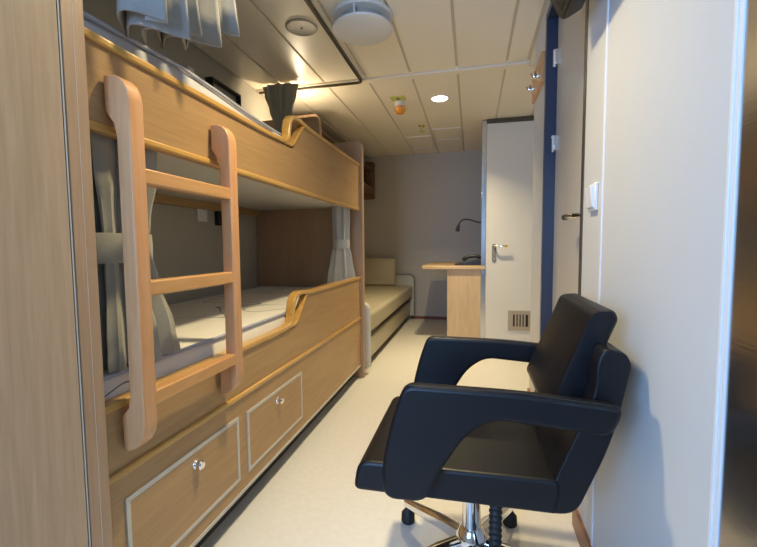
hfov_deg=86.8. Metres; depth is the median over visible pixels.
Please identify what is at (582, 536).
baseboard
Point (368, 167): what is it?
wall shelf
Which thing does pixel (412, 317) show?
baseboard
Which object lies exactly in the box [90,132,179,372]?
curtain
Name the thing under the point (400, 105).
beacon
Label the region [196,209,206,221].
wall socket
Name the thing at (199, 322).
mattress
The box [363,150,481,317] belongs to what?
wall
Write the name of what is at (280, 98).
curtain
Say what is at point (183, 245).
wall
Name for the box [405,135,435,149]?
access hatch
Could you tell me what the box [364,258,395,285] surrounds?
cushion
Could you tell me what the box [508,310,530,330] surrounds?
vent grille
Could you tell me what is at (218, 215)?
light
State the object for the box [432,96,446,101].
diffuser
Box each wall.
[83,0,271,303]
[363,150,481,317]
[529,0,756,546]
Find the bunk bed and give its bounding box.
[59,0,365,546]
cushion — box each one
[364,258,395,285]
[365,285,411,330]
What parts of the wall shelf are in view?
panel, panel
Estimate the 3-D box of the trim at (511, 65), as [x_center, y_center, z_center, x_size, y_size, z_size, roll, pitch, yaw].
[0.027,-1.327,2.695,1.868,0.040,0.086,0,4,13]
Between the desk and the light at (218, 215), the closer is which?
the light at (218, 215)
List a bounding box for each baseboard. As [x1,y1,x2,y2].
[411,316,446,319]
[572,509,591,546]
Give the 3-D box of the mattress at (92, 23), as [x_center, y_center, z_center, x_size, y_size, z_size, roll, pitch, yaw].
[-0.736,-0.519,1.829,0.718,0.205,1.971,0,4,13]
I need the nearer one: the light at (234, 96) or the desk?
the light at (234, 96)
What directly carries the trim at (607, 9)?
attached to the wall at (669, 62)
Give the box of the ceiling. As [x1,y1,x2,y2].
[189,0,547,156]
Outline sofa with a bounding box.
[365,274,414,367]
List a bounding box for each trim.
[256,60,529,94]
[591,0,608,546]
[707,0,746,546]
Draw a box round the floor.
[200,318,579,546]
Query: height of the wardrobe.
2.045 m
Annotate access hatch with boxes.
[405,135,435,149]
[432,127,461,140]
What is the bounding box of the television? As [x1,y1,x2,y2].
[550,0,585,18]
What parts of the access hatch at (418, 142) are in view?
lid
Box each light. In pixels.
[205,76,240,106]
[215,211,238,225]
[430,95,448,101]
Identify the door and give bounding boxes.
[480,116,533,341]
[539,0,588,340]
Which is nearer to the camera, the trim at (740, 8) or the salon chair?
the trim at (740, 8)
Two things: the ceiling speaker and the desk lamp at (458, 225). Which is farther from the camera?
the desk lamp at (458, 225)
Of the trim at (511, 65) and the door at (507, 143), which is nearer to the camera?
the trim at (511, 65)
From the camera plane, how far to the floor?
1.48 m
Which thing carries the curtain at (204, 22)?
hanging from the rail
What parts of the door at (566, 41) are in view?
handle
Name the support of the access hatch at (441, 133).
attached to the ceiling
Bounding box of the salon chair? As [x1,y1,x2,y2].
[355,293,630,546]
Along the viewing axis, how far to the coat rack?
2.03 m
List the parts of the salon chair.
leg, leg, seat, armrest, leg, leg, armrest, backrest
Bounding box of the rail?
[259,0,361,93]
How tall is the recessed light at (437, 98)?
0.009 m
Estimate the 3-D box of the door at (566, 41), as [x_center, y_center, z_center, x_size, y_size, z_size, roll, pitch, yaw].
[0.757,-0.201,1.605,0.104,2.010,0.741,0,4,13]
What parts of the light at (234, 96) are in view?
plate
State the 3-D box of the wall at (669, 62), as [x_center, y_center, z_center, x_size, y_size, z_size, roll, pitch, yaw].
[0.958,-0.176,0.495,0.962,2.110,3.520,0,4,13]
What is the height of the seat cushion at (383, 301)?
0.147 m
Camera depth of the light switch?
1.11 m
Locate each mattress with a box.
[83,11,280,136]
[103,286,313,399]
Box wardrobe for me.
[0,0,90,546]
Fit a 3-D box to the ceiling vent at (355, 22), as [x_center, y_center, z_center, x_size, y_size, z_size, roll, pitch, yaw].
[-0.079,-1.229,1.976,0.304,0.076,0.304,0,4,13]
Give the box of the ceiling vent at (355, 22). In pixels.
[332,0,392,45]
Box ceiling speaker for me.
[285,18,317,35]
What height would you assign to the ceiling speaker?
0.011 m
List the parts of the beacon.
plate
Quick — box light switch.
[585,182,597,211]
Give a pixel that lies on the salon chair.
(543, 449)
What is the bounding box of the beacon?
[390,95,405,114]
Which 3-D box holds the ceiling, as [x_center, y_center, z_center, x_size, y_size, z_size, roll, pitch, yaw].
[0.337,-1.307,1.863,3.010,0.090,6.250,0,4,13]
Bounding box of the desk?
[422,262,484,337]
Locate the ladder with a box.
[104,75,242,450]
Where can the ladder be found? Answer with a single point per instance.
(123, 101)
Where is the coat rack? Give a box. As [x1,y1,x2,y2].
[526,51,544,103]
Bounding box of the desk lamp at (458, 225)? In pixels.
[455,218,480,231]
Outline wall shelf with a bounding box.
[297,114,374,199]
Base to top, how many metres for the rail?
0.023 m
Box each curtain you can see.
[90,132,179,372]
[116,0,239,49]
[263,83,298,132]
[327,206,355,287]

